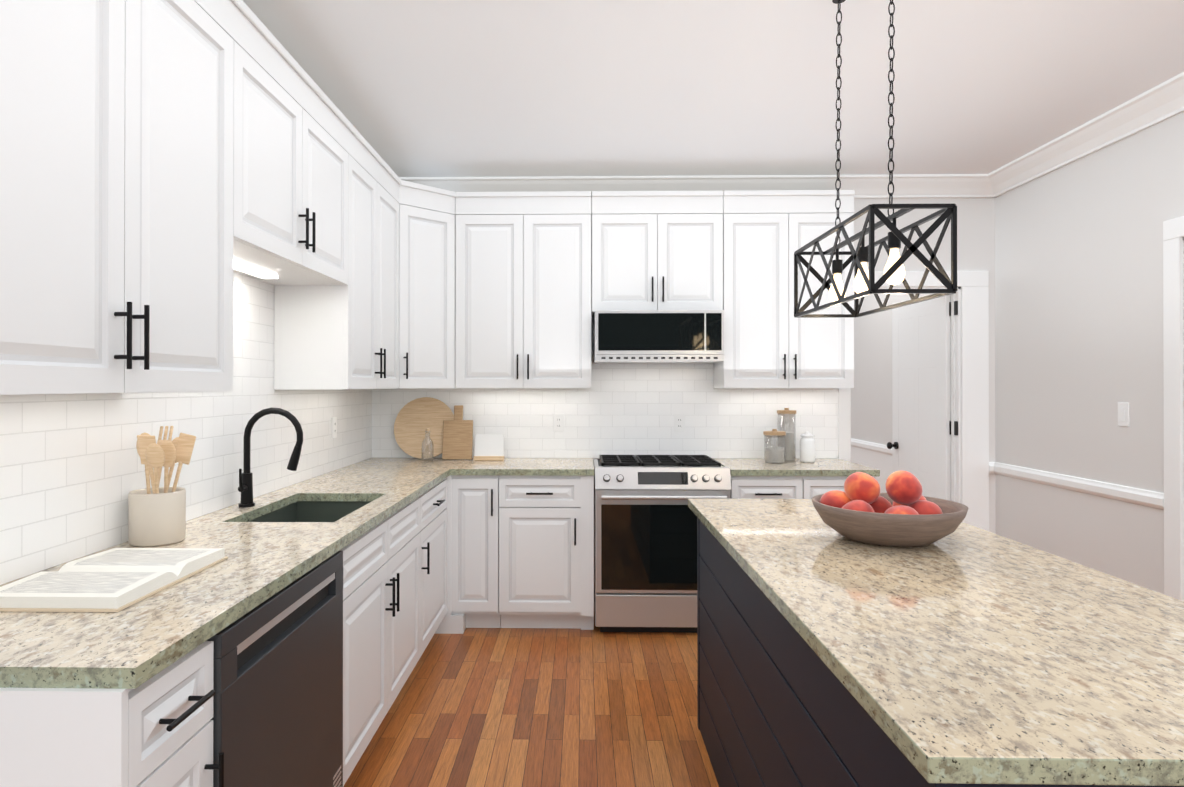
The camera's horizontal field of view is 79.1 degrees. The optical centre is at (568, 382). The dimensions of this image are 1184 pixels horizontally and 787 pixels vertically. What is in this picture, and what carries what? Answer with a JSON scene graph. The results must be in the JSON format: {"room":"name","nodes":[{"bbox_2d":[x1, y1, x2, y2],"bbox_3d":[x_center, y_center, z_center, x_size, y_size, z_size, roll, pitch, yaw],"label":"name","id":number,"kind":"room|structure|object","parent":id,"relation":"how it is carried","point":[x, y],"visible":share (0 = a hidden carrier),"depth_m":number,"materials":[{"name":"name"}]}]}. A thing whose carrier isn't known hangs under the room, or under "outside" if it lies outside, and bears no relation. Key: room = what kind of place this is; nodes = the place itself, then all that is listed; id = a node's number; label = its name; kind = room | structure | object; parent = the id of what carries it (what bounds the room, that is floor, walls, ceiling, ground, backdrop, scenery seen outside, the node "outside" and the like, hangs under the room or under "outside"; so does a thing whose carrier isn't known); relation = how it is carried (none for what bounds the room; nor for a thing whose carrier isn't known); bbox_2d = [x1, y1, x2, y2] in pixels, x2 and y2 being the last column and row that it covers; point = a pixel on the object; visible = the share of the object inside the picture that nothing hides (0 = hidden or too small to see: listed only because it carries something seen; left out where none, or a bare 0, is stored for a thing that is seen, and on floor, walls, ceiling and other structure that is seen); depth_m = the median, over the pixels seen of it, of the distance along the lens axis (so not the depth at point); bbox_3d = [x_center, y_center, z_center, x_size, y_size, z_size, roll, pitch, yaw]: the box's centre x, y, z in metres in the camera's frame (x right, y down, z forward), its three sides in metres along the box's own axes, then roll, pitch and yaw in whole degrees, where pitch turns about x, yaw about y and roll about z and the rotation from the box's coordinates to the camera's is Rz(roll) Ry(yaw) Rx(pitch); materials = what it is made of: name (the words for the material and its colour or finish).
{"room":"kitchen","nodes":[
{"label":"kitchen","id":0,"kind":"room"},
{"bbox_2d":[0,0,239,394],"bbox_3d":[-1.179,-0.571,1.640,0.332,1.193,1.021,0,0,1],"label":"upper cabinet","id":1,"kind":"object","parent":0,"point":[168,168],"depth_m":1.61,"materials":[{"name":"white wood"}]},
{"bbox_2d":[0,272,375,584],"bbox_3d":[-1.326,-0.025,2.911,0.006,1.019,3.580,0,0,1],"label":"tile backsplash","id":2,"kind":"structure","parent":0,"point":[72,470],"depth_m":2.29,"materials":[{"name":"white tile"}]},
{"bbox_2d":[332,417,336,437],"bbox_3d":[-1.298,0.249,3.969,0.008,0.116,0.070,0,0,1],"label":"electrical outlet","id":3,"kind":"object","parent":2,"relation":"attached to","point":[334,427],"visible":1,"depth_m":3.96,"materials":[{"name":"white plastic"}]},
{"bbox_2d":[240,0,351,287],"bbox_3d":[-1.160,-0.800,2.675,0.332,0.728,1.049,0,0,1],"label":"upper cabinet","id":4,"kind":"object","parent":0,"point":[296,145],"depth_m":2.60,"materials":[{"name":"white wood"}]},
{"bbox_2d":[274,125,399,389],"bbox_3d":[-1.141,-0.563,3.644,0.332,1.193,0.891,0,0,1],"label":"upper cabinet","id":5,"kind":"object","parent":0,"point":[325,338],"depth_m":3.35,"materials":[{"name":"white wood"}]},
{"bbox_2d":[343,614,718,786],"bbox_3d":[1.364,1.443,2.363,5.805,0.060,10.500,0,0,1],"label":"floor","id":6,"kind":"structure","parent":0,"point":[525,707],"depth_m":3.05,"materials":[{"name":"brown wood"}]},
{"bbox_2d":[0,641,223,786],"bbox_3d":[-1.045,0.962,1.342,0.612,0.895,0.299,0,0,1],"label":"base cabinet","id":7,"kind":"object","parent":6,"relation":"on","point":[54,733],"depth_m":1.20,"materials":[{"name":"white wood"}]},
{"bbox_2d":[0,458,459,691],"bbox_3d":[-1.010,0.503,2.949,0.634,0.035,3.484,0,0,1],"label":"countertop","id":8,"kind":"structure","parent":7,"relation":"on","point":[140,641],"depth_m":1.69,"materials":[{"name":"beige stone"}]},
{"bbox_2d":[0,548,227,611],"bbox_3d":[-1.092,0.462,1.729,0.312,0.035,0.466,0,0,1],"label":"cookbook","id":9,"kind":"object","parent":8,"relation":"on","point":[115,580],"visible":1,"depth_m":1.63,"materials":[{"name":"beige paper"}]},
{"bbox_2d":[128,426,195,546],"bbox_3d":[-1.232,0.309,2.156,0.175,0.345,0.222,0,0,1],"label":"utensil crock","id":10,"kind":"object","parent":8,"relation":"on","point":[156,515],"visible":1,"depth_m":2.11,"materials":[{"name":"beige ceramic"}]},
{"bbox_2d":[236,408,302,507],"bbox_3d":[-1.166,0.291,2.781,0.251,0.386,0.109,0,0,1],"label":"faucet","id":11,"kind":"object","parent":8,"relation":"on","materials":[{"name":"black metal"}]},
{"bbox_2d":[244,496,391,591],"bbox_3d":[-1.001,0.621,2.811,0.410,0.227,0.680,0,0,1],"label":"sink","id":12,"kind":"object","parent":8,"relation":"in","point":[372,547],"depth_m":2.85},
{"bbox_2d":[421,428,433,461],"bbox_3d":[-0.879,0.388,4.461,0.076,0.205,0.076,0,0,1],"label":"glass bottle","id":13,"kind":"object","parent":8,"relation":"on","point":[431,449],"visible":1,"depth_m":4.45,"materials":[{"name":"clear glass"}]},
{"bbox_2d":[394,397,472,459],"bbox_3d":[-0.869,0.292,4.605,0.515,0.394,0.133,0,0,1],"label":"cutting boards","id":14,"kind":"object","parent":8,"relation":"on","point":[451,435],"visible":0.94,"depth_m":4.59,"materials":[{"name":"brown wood"}]},
{"bbox_2d":[206,551,342,786],"bbox_3d":[-1.004,0.967,1.875,0.579,0.888,0.762,0,0,1],"label":"dishwasher","id":15,"kind":"object","parent":6,"relation":"on","point":[277,718],"visible":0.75,"depth_m":1.82,"materials":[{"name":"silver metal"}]},
{"bbox_2d":[343,544,423,785],"bbox_3d":[-1.017,1.095,2.820,0.612,0.640,1.120,0,0,1],"label":"base cabinet","id":16,"kind":"object","parent":6,"relation":"on","point":[383,612],"depth_m":2.69,"materials":[{"name":"white wood"}]},
{"bbox_2d":[392,480,447,649],"bbox_3d":[-0.999,0.971,3.720,0.612,0.895,0.680,0,0,1],"label":"base cabinet","id":17,"kind":"object","parent":6,"relation":"on","point":[424,521],"depth_m":3.65,"materials":[{"name":"white wood"}]},
{"bbox_2d":[448,476,451,633],"bbox_3d":[-0.977,0.974,4.371,0.632,0.895,0.623,0,0,1],"label":"base cabinet","id":18,"kind":"object","parent":6,"relation":"on","point":[449,477],"depth_m":4.05,"materials":[{"name":"white wood"}]},
{"bbox_2d":[452,476,499,633],"bbox_3d":[-0.535,0.974,4.368,0.287,0.895,0.612,0,0,1],"label":"base cabinet","id":19,"kind":"object","parent":6,"relation":"on","point":[475,499],"depth_m":4.06,"materials":[{"name":"white wood"}]},
{"bbox_2d":[500,460,593,629],"bbox_3d":[-0.122,0.974,4.360,0.539,0.895,0.612,0,0,1],"label":"base cabinet","id":20,"kind":"object","parent":6,"relation":"on","point":[547,522],"depth_m":4.06,"materials":[{"name":"white wood"}]},
{"bbox_2d":[452,458,593,475],"bbox_3d":[-0.258,0.509,4.360,0.816,0.035,0.634,0,0,1],"label":"countertop","id":21,"kind":"structure","parent":20,"relation":"on","point":[510,466],"depth_m":4.13,"materials":[{"name":"beige stone"}]},
{"bbox_2d":[473,434,503,460],"bbox_3d":[-0.503,0.409,4.520,0.190,0.163,0.053,0,0,1],"label":"card","id":22,"kind":"object","parent":21,"relation":"on","point":[489,447],"visible":1,"depth_m":4.52,"materials":[{"name":"white paper"}]},
{"bbox_2d":[593,455,730,632],"bbox_3d":[0.533,0.942,4.300,0.760,0.957,0.692,0,0,1],"label":"range","id":23,"kind":"object","parent":6,"relation":"on","point":[645,548],"visible":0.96,"depth_m":4.02,"materials":[{"name":"silver metal"}]},
{"bbox_2d":[730,472,807,498],"bbox_3d":[1.121,0.973,4.336,0.401,0.895,0.612,0,0,1],"label":"base cabinet","id":24,"kind":"object","parent":6,"relation":"on","point":[742,487],"depth_m":4.04,"materials":[{"name":"white wood"}]},
{"bbox_2d":[712,458,879,475],"bbox_3d":[1.331,0.508,4.329,0.826,0.035,0.634,0,0,1],"label":"countertop","id":25,"kind":"structure","parent":24,"relation":"on","point":[738,466],"depth_m":4.08,"materials":[{"name":"beige stone"}]},
{"bbox_2d":[763,429,785,463],"bbox_3d":[1.260,0.387,4.390,0.132,0.205,0.132,0,0,1],"label":"canister","id":26,"kind":"object","parent":25,"relation":"on","point":[774,455],"visible":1,"depth_m":4.35,"materials":[{"name":"clear glass"}]},
{"bbox_2d":[777,408,795,460],"bbox_3d":[1.372,0.326,4.518,0.118,0.330,0.118,0,0,1],"label":"canister","id":27,"kind":"object","parent":25,"relation":"on","point":[790,448],"visible":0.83,"depth_m":4.47,"materials":[{"name":"clear glass"}]},
{"bbox_2d":[800,432,814,462],"bbox_3d":[1.470,0.396,4.415,0.092,0.188,0.092,0,0,1],"label":"ceramic jar","id":28,"kind":"object","parent":25,"relation":"on","point":[807,447],"visible":1,"depth_m":4.38,"materials":[{"name":"white ceramic"}]},
{"bbox_2d":[695,514,927,786],"bbox_3d":[0.918,0.964,1.948,0.816,0.894,1.996,0,0,1],"label":"kitchen island","id":29,"kind":"object","parent":6,"relation":"on","point":[769,714],"depth_m":1.86,"materials":[{"name":"black wood"}]},
{"bbox_2d":[688,498,1183,786],"bbox_3d":[0.918,0.499,1.950,0.880,0.035,2.090,0,0,1],"label":"island countertop","id":30,"kind":"structure","parent":29,"relation":"on","point":[982,658],"depth_m":1.31,"materials":[{"name":"beige stone"}]},
{"bbox_2d":[812,470,968,546],"bbox_3d":[0.978,0.376,2.205,0.440,0.210,0.440,0,0,1],"label":"fruit bowl","id":31,"kind":"object","parent":30,"relation":"on","point":[903,511],"visible":1,"depth_m":2.14,"materials":[{"name":"brown wood"}]},
{"bbox_2d":[808,476,875,498],"bbox_3d":[1.528,0.973,4.329,0.412,0.895,0.612,0,0,1],"label":"base cabinet","id":32,"kind":"object","parent":6,"relation":"on","point":[817,485],"depth_m":4.03,"materials":[{"name":"white wood"}]},
{"bbox_2d":[243,0,1183,176],"bbox_3d":[1.364,-1.367,2.374,5.805,0.080,10.500,0,0,1],"label":"ceiling","id":33,"kind":"structure","parent":0,"point":[470,88],"depth_m":3.11,"materials":[{"name":"white paint"}]},
{"bbox_2d":[794,0,956,317],"bbox_3d":[1.018,-0.793,2.484,0.253,1.065,0.763,0,0,1],"label":"chandelier","id":34,"kind":"object","parent":33,"relation":"hanging from","point":[859,258],"visible":1,"depth_m":2.26,"materials":[{"name":"black metal"}]},
{"bbox_2d":[593,198,988,458],"bbox_3d":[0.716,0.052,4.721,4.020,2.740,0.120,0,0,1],"label":"wall","id":35,"kind":"structure","parent":0,"point":[871,394],"depth_m":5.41,"materials":[{"name":"white paint"}]},
{"bbox_2d":[400,179,447,388],"bbox_3d":[-0.993,-0.560,4.389,0.600,1.193,0.601,0,0,1],"label":"upper cabinet","id":36,"kind":"object","parent":35,"relation":"attached to","point":[423,208],"depth_m":4.20,"materials":[{"name":"white wood"}]},
{"bbox_2d":[448,191,455,387],"bbox_3d":[-0.836,-0.560,4.226,0.282,1.188,0.282,0,0,1],"label":"strip","id":37,"kind":"object","parent":35,"relation":"attached to","point":[451,195],"depth_m":4.33,"materials":[{"name":"white wood"}]},
{"bbox_2d":[456,191,591,387],"bbox_3d":[-0.273,-0.560,4.509,0.826,1.193,0.333,0,0,1],"label":"upper cabinet","id":38,"kind":"object","parent":35,"relation":"attached to","point":[524,259],"depth_m":4.34,"materials":[{"name":"white wood"}]},
{"bbox_2d":[376,317,837,457],"bbox_3d":[0.237,-0.018,4.668,3.005,1.019,0.006,0,0,1],"label":"tile backsplash","id":39,"kind":"structure","parent":35,"relation":"attached to","point":[627,408],"depth_m":4.66,"materials":[{"name":"white tile"}]},
{"bbox_2d":[553,414,563,431],"bbox_3d":[-0.066,0.262,4.665,0.070,0.116,0.008,0,0,1],"label":"electrical outlet","id":40,"kind":"object","parent":39,"relation":"attached to","point":[558,422],"visible":1,"depth_m":4.66,"materials":[{"name":"white plastic"}]},
{"bbox_2d":[674,414,684,431],"bbox_3d":[0.718,0.262,4.650,0.070,0.116,0.008,0,0,1],"label":"electrical outlet","id":41,"kind":"object","parent":39,"relation":"attached to","point":[679,422],"visible":1,"depth_m":4.65,"materials":[{"name":"white plastic"}]},
{"bbox_2d":[592,191,727,316],"bbox_3d":[0.538,-0.792,4.494,0.790,0.728,0.333,0,0,1],"label":"upper cabinet","id":42,"kind":"object","parent":35,"relation":"attached to","point":[652,250],"depth_m":4.33,"materials":[{"name":"white wood"}]},
{"bbox_2d":[594,310,723,362],"bbox_3d":[0.535,-0.274,4.425,0.756,0.299,0.452,0,0,1],"label":"over-the-range microwave","id":43,"kind":"object","parent":42,"relation":"attached to","point":[658,336],"visible":1,"depth_m":4.20,"materials":[{"name":"silver metal"}]},
{"bbox_2d":[399,174,986,197],"bbox_3d":[0.728,-1.256,4.617,3.810,0.124,0.098,0,0,1],"label":"crown molding","id":44,"kind":"structure","parent":35,"relation":"attached to","point":[905,185],"depth_m":4.60,"materials":[{"name":"white wood"}]},
{"bbox_2d":[714,190,854,387],"bbox_3d":[1.326,-0.560,4.478,0.781,1.193,0.333,0,0,1],"label":"upper cabinet","id":45,"kind":"object","parent":35,"relation":"attached to","point":[765,346],"depth_m":4.31,"materials":[{"name":"white wood"}]},
{"bbox_2d":[838,271,988,530],"bbox_3d":[2.221,0.352,4.682,0.960,2.140,0.138,0,0,1],"label":"door frame","id":46,"kind":"structure","parent":35,"relation":"attached to","point":[970,402],"depth_m":4.61,"materials":[{"name":"white wood"}]},
{"bbox_2d":[887,294,957,500],"bbox_3d":[2.455,0.408,5.020,0.182,2.020,0.779,0,0,1],"label":"door leaf","id":47,"kind":"structure","parent":35,"relation":"in","point":[920,445],"depth_m":4.97,"materials":[{"name":"white wood"}]},
{"bbox_2d":[989,112,1183,593],"bbox_3d":[2.726,0.037,0.917,0.145,2.740,7.650,0,0,1],"label":"wall","id":48,"kind":"structure","parent":0,"point":[1069,258],"depth_m":3.79,"materials":[{"name":"white paint"}]},
{"bbox_2d":[851,438,1163,508],"bbox_3d":[2.615,0.957,2.241,0.177,0.910,10.300,0,0,1],"label":"trim","id":49,"kind":"structure","parent":48,"relation":"attached to","point":[873,455],"depth_m":4.15,"materials":[{"name":"white wood"}]},
{"bbox_2d":[983,72,1183,197],"bbox_3d":[2.629,-1.271,0.864,0.098,0.124,7.530,0,0,1],"label":"crown molding","id":50,"kind":"structure","parent":48,"relation":"attached to","point":[1163,101],"depth_m":3.65,"materials":[{"name":"white wood"}]},
{"bbox_2d":[1118,403,1128,426],"bbox_3d":[2.723,0.158,3.522,0.009,0.116,0.070,0,0,1],"label":"light switch","id":51,"kind":"object","parent":48,"relation":"attached to","point":[1123,414],"visible":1,"depth_m":3.51,"materials":[{"name":"white plastic"}]},
{"bbox_2d":[1163,216,1183,600],"bbox_3d":[2.762,0.339,2.631,0.138,2.150,1.260,0,0,1],"label":"door frame","id":52,"kind":"structure","parent":48,"relation":"attached to","point":[1173,229],"depth_m":3.21,"materials":[{"name":"white wood"}]}
]}

